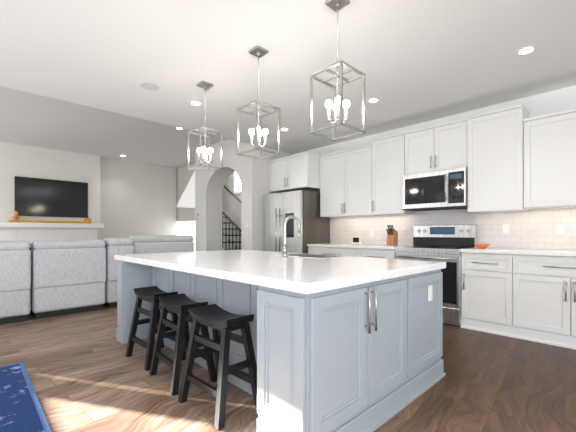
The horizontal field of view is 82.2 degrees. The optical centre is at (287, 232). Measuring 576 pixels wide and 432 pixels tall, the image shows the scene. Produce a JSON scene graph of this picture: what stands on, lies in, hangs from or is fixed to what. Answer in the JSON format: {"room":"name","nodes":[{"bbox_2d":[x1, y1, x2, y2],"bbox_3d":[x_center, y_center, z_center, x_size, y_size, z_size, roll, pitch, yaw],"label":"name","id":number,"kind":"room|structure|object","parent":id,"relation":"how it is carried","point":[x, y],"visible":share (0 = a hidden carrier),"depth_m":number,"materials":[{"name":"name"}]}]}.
{"room":"living room and kitchen","nodes":[
{"label":"living room and kitchen","id":0,"kind":"room"},
{"bbox_2d":[0,142,176,239],"bbox_3d":[-5.905,-0.395,7.281,7.220,3.050,0.280,0,0,-44],"label":"wall","id":1,"kind":"structure","parent":0,"point":[126,199],"depth_m":8.49,"materials":[{"name":"white paint"}]},
{"bbox_2d":[14,176,87,217],"bbox_3d":[-5.374,-0.795,7.564,1.380,0.850,0.044,0,0,-44],"label":"wall-mounted tv","id":2,"kind":"object","parent":1,"relation":"attached to","point":[40,197],"visible":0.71,"depth_m":7.51,"materials":[{"name":"black"}]},
{"bbox_2d":[0,86,226,167],"bbox_3d":[-4.319,-2.045,6.812,8.850,0.250,6.000,0,0,-44],"label":"ceiling","id":3,"kind":"structure","parent":0,"point":[32,119],"depth_m":6.30,"materials":[{"name":"white paint"}]},
{"bbox_2d":[177,163,194,250],"bbox_3d":[-2.588,-0.395,9.164,0.132,3.050,2.180,0,0,-44],"label":"wall","id":4,"kind":"structure","parent":0,"point":[185,201],"depth_m":9.40,"materials":[{"name":"white paint"}]},
{"bbox_2d":[195,139,247,250],"bbox_3d":[-1.322,-0.395,7.133,0.432,3.050,2.020,0,0,-44],"label":"wall","id":5,"kind":"structure","parent":0,"point":[209,186],"depth_m":7.38,"materials":[{"name":"white paint"}]},
{"bbox_2d":[222,172,240,227],"bbox_3d":[-1.356,-0.395,9.770,0.178,3.050,5.860,0,0,-44],"label":"wall","id":6,"kind":"structure","parent":0,"point":[231,205],"depth_m":9.99,"materials":[{"name":"white paint"}]},
{"bbox_2d":[248,144,292,250],"bbox_3d":[0.036,-0.395,6.944,2.100,3.050,0.140,0,0,-44],"label":"wall","id":7,"kind":"structure","parent":0,"point":[258,179],"depth_m":6.25,"materials":[{"name":"white paint"}]},
{"bbox_2d":[0,305,575,431],"bbox_3d":[-1.436,1.180,3.826,8.850,0.100,14.300,0,0,-44],"label":"floor","id":8,"kind":"structure","parent":0,"point":[85,373],"depth_m":2.41,"materials":[{"name":"brown wood"}]},
{"bbox_2d":[0,362,51,431],"bbox_3d":[-2.059,1.123,1.355,1.750,0.014,2.500,0,0,-44],"label":"rug","id":9,"kind":"object","parent":8,"relation":"on","point":[21,409],"visible":1,"depth_m":2.15,"materials":[{"name":"blue fabric"}]},
{"bbox_2d":[0,222,103,250],"bbox_3d":[-5.314,0.453,7.446,2.020,1.355,0.300,0,0,-44],"label":"fireplace","id":10,"kind":"object","parent":8,"relation":"on","point":[30,232],"visible":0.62,"depth_m":7.33,"materials":[{"name":"white painted wood"}]},
{"bbox_2d":[7,211,91,223],"bbox_3d":[-5.289,-0.351,7.410,1.570,0.250,0.224,0,0,-44],"label":"mantel decor","id":11,"kind":"object","parent":10,"relation":"on","point":[88,220],"visible":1,"depth_m":7.25,"materials":[{"name":"orange plant"}]},
{"bbox_2d":[0,238,133,324],"bbox_3d":[-3.580,0.605,4.647,2.405,1.050,1.040,0,0,-44],"label":"sofa","id":12,"kind":"object","parent":8,"relation":"on","point":[45,278],"visible":0.96,"depth_m":4.45,"materials":[{"name":"grey fabric"}]},
{"bbox_2d":[125,286,185,370],"bbox_3d":[-1.201,0.822,2.985,0.472,0.613,0.352,0,0,45],"label":"stool","id":13,"kind":"object","parent":8,"relation":"on","point":[151,294],"visible":0.75,"depth_m":2.92,"materials":[{"name":"black wood"}]},
{"bbox_2d":[128,235,193,253],"bbox_3d":[-2.370,0.585,6.053,1.240,1.090,1.040,0,0,-44],"label":"sofa","id":14,"kind":"object","parent":8,"relation":"on","point":[143,244],"visible":0.29,"depth_m":5.58,"materials":[{"name":"grey fabric"}]},
{"bbox_2d":[149,293,216,395],"bbox_3d":[-0.825,0.822,2.581,0.352,0.613,0.472,0,0,-41],"label":"stool","id":15,"kind":"object","parent":8,"relation":"on","point":[179,304],"visible":0.85,"depth_m":2.50,"materials":[{"name":"black wood"}]},
{"bbox_2d":[178,304,256,429],"bbox_3d":[-0.447,0.822,2.175,0.472,0.613,0.352,0,0,44],"label":"stool","id":16,"kind":"object","parent":8,"relation":"on","point":[221,322],"visible":1,"depth_m":2.11,"materials":[{"name":"black wood"}]},
{"bbox_2d":[222,186,240,249],"bbox_3d":[-1.908,-0.607,9.393,1.136,3.473,4.335,0,0,-44],"label":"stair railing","id":17,"kind":"structure","parent":8,"relation":"on","point":[231,236],"depth_m":8.84,"materials":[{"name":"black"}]},
{"bbox_2d":[115,259,445,431],"bbox_3d":[-0.275,0.705,3.035,1.614,0.850,2.781,0,0,-44],"label":"kitchen island","id":18,"kind":"object","parent":8,"relation":"on","point":[347,344],"depth_m":1.84,"materials":[{"name":"grey wood"}]},
{"bbox_2d":[114,251,445,290],"bbox_3d":[-0.290,0.255,3.050,1.620,0.050,2.770,0,0,-44],"label":"island countertop","id":19,"kind":"structure","parent":18,"relation":"on","point":[296,271],"depth_m":2.34,"materials":[{"name":"white stone"}]},
{"bbox_2d":[264,190,329,253],"bbox_3d":[0.131,0.195,6.233,0.860,1.870,0.985,0,0,-44],"label":"refrigerator","id":20,"kind":"object","parent":8,"relation":"on","point":[303,206],"visible":0.58,"depth_m":5.90,"materials":[{"name":"metal"}]},
{"bbox_2d":[308,247,354,255],"bbox_3d":[0.966,0.680,5.538,0.624,0.900,1.154,0,0,-44],"label":"base cabinet","id":21,"kind":"object","parent":8,"relation":"on","point":[340,251],"depth_m":5.34,"materials":[{"name":"white wood"}]},
{"bbox_2d":[307,243,402,250],"bbox_3d":[1.124,0.210,5.356,0.649,0.040,1.636,0,0,-44],"label":"countertop","id":22,"kind":"structure","parent":21,"relation":"on","point":[374,247],"depth_m":5.02,"materials":[{"name":"white stone"}]},
{"bbox_2d":[352,236,360,243],"bbox_3d":[1.153,0.122,5.542,0.043,0.134,0.170,0,0,-44],"label":"smart display","id":23,"kind":"object","parent":22,"relation":"on","point":[356,239],"visible":1,"depth_m":5.52,"materials":[{"name":"white plastic"}]},
{"bbox_2d":[386,225,397,245],"bbox_3d":[1.571,0.033,5.005,0.187,0.312,0.110,0,0,-44],"label":"knife block","id":24,"kind":"object","parent":22,"relation":"on","point":[392,237],"visible":1,"depth_m":4.98,"materials":[{"name":"brown wood"}]},
{"bbox_2d":[355,247,395,258],"bbox_3d":[1.490,0.680,4.996,0.624,0.900,0.610,0,0,-44],"label":"base cabinet","id":25,"kind":"object","parent":8,"relation":"on","point":[370,250],"depth_m":4.81,"materials":[{"name":"white wood"}]},
{"bbox_2d":[395,224,476,325],"bbox_3d":[1.971,0.507,4.447,0.694,1.245,0.842,0,0,-44],"label":"range","id":26,"kind":"object","parent":8,"relation":"on","point":[442,243],"visible":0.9,"depth_m":4.33,"materials":[{"name":"metal"}]},
{"bbox_2d":[460,251,503,335],"bbox_3d":[2.495,0.680,3.955,0.624,0.900,0.589,0,0,-44],"label":"base cabinet","id":27,"kind":"object","parent":8,"relation":"on","point":[482,276],"depth_m":3.78,"materials":[{"name":"white wood"}]},
{"bbox_2d":[504,255,575,349],"bbox_3d":[2.989,0.680,3.443,0.624,0.900,1.089,0,0,-44],"label":"base cabinet","id":28,"kind":"object","parent":8,"relation":"on","point":[526,294],"depth_m":3.40,"materials":[{"name":"white wood"}]},
{"bbox_2d":[460,247,575,258],"bbox_3d":[3.534,0.210,2.861,0.649,0.040,3.606,0,0,-44],"label":"countertop","id":29,"kind":"structure","parent":28,"relation":"on","point":[475,251],"depth_m":3.59,"materials":[{"name":"white stone"}]},
{"bbox_2d":[474,244,489,248],"bbox_3d":[2.367,0.162,4.027,0.180,0.055,0.180,0,0,-44],"label":"bowl","id":30,"kind":"object","parent":29,"relation":"on","point":[481,246],"visible":1,"depth_m":3.98,"materials":[{"name":"orange ceramic"}]},
{"bbox_2d":[0,0,575,153],"bbox_3d":[0.278,-1.910,1.311,7.820,0.520,8.300,0,0,-44],"label":"ceiling","id":31,"kind":"structure","parent":0,"point":[417,61],"depth_m":3.10,"materials":[{"name":"white paint"}]},
{"bbox_2d":[139,81,160,90],"bbox_3d":[-1.549,-1.646,3.704,0.230,0.008,0.230,0,0,-44],"label":"ceiling speaker","id":32,"kind":"object","parent":31,"relation":"attached to","point":[149,86],"visible":1,"depth_m":3.70,"materials":[{"name":"white"}]},
{"bbox_2d":[190,101,201,105],"bbox_3d":[-1.168,-1.645,4.189,0.140,0.009,0.140,0,0,-44],"label":"recessed light","id":33,"kind":"object","parent":31,"relation":"in","point":[196,103],"visible":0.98,"depth_m":4.18,"materials":[{"name":"white plastic"}]},
{"bbox_2d":[187,81,222,171],"bbox_3d":[-0.921,-1.179,3.664,0.280,0.940,0.280,0,0,-44],"label":"pendant light","id":34,"kind":"object","parent":31,"relation":"hanging from","point":[204,85],"visible":1,"depth_m":3.66,"materials":[{"name":"grey metal"}]},
{"bbox_2d":[237,45,279,159],"bbox_3d":[-0.267,-1.179,2.987,0.280,0.940,0.280,0,0,-44],"label":"pendant light","id":35,"kind":"object","parent":31,"relation":"hanging from","point":[258,51],"visible":1,"depth_m":2.98,"materials":[{"name":"grey metal"}]},
{"bbox_2d":[310,0,364,140],"bbox_3d":[0.351,-1.179,2.346,0.280,0.940,0.280,0,0,-44],"label":"pendant light","id":36,"kind":"object","parent":31,"relation":"hanging from","point":[339,103],"visible":1,"depth_m":2.34,"materials":[{"name":"grey metal"}]},
{"bbox_2d":[368,98,378,102],"bbox_3d":[1.061,-1.645,4.094,0.140,0.009,0.140,0,0,-44],"label":"recessed light","id":37,"kind":"object","parent":31,"relation":"in","point":[372,100],"visible":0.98,"depth_m":4.09,"materials":[{"name":"white"}]},
{"bbox_2d":[517,46,535,54],"bbox_3d":[2.146,-1.645,2.975,0.140,0.009,0.140,0,0,-44],"label":"recessed light","id":38,"kind":"object","parent":31,"relation":"in","point":[526,50],"visible":1,"depth_m":2.97,"materials":[{"name":"white"}]},
{"bbox_2d":[293,85,575,249],"bbox_3d":[3.036,-0.260,3.975,0.150,2.780,8.300,0,0,-44],"label":"wall","id":39,"kind":"structure","parent":0,"point":[562,99],"depth_m":4.38,"materials":[{"name":"white paint"}]},
{"bbox_2d":[268,152,319,192],"bbox_3d":[0.215,-1.103,6.294,0.654,0.605,1.036,0,0,-44],"label":"upper cabinet","id":40,"kind":"object","parent":39,"relation":"attached to","point":[301,171],"depth_m":5.94,"materials":[{"name":"white wood"}]},
{"bbox_2d":[320,145,367,217],"bbox_3d":[1.084,-0.840,5.625,0.334,1.110,1.123,0,0,-44],"label":"upper cabinet","id":41,"kind":"object","parent":39,"relation":"attached to","point":[343,173],"depth_m":5.53,"materials":[{"name":"white wood"}]},
{"bbox_2d":[368,132,414,215],"bbox_3d":[1.616,-0.873,5.074,0.334,1.175,0.664,0,0,-44],"label":"upper cabinet","id":42,"kind":"object","parent":39,"relation":"attached to","point":[386,153],"depth_m":4.98,"materials":[{"name":"white wood"}]},
{"bbox_2d":[404,119,459,174],"bbox_3d":[2.095,-1.143,4.578,0.334,0.635,0.843,0,0,-44],"label":"upper cabinet","id":43,"kind":"object","parent":39,"relation":"attached to","point":[436,147],"depth_m":4.47,"materials":[{"name":"white wood"}]},
{"bbox_2d":[402,167,466,210],"bbox_3d":[2.052,-0.574,4.537,0.453,0.492,0.837,0,0,-44],"label":"microwave","id":44,"kind":"object","parent":43,"relation":"attached to","point":[439,190],"visible":0.98,"depth_m":4.38,"materials":[{"name":"metal"}]},
{"bbox_2d":[330,210,575,249],"bbox_3d":[2.910,-0.034,3.983,0.016,0.444,6.088,0,0,-44],"label":"backsplash","id":45,"kind":"structure","parent":39,"relation":"attached to","point":[543,230],"depth_m":4.25,"materials":[{"name":"tile"}]},
{"bbox_2d":[460,104,535,212],"bbox_3d":[2.576,-0.860,4.055,0.369,1.200,0.704,0,0,-44],"label":"upper cabinet","id":46,"kind":"object","parent":39,"relation":"attached to","point":[515,158],"depth_m":3.90,"materials":[{"name":"white wood"}]},
{"bbox_2d":[532,108,575,208],"bbox_3d":[3.035,-0.790,3.605,0.334,1.010,0.707,0,0,-44],"label":"upper cabinet","id":47,"kind":"object","parent":39,"relation":"attached to","point":[553,134],"depth_m":3.55,"materials":[{"name":"white wood"}]}
]}

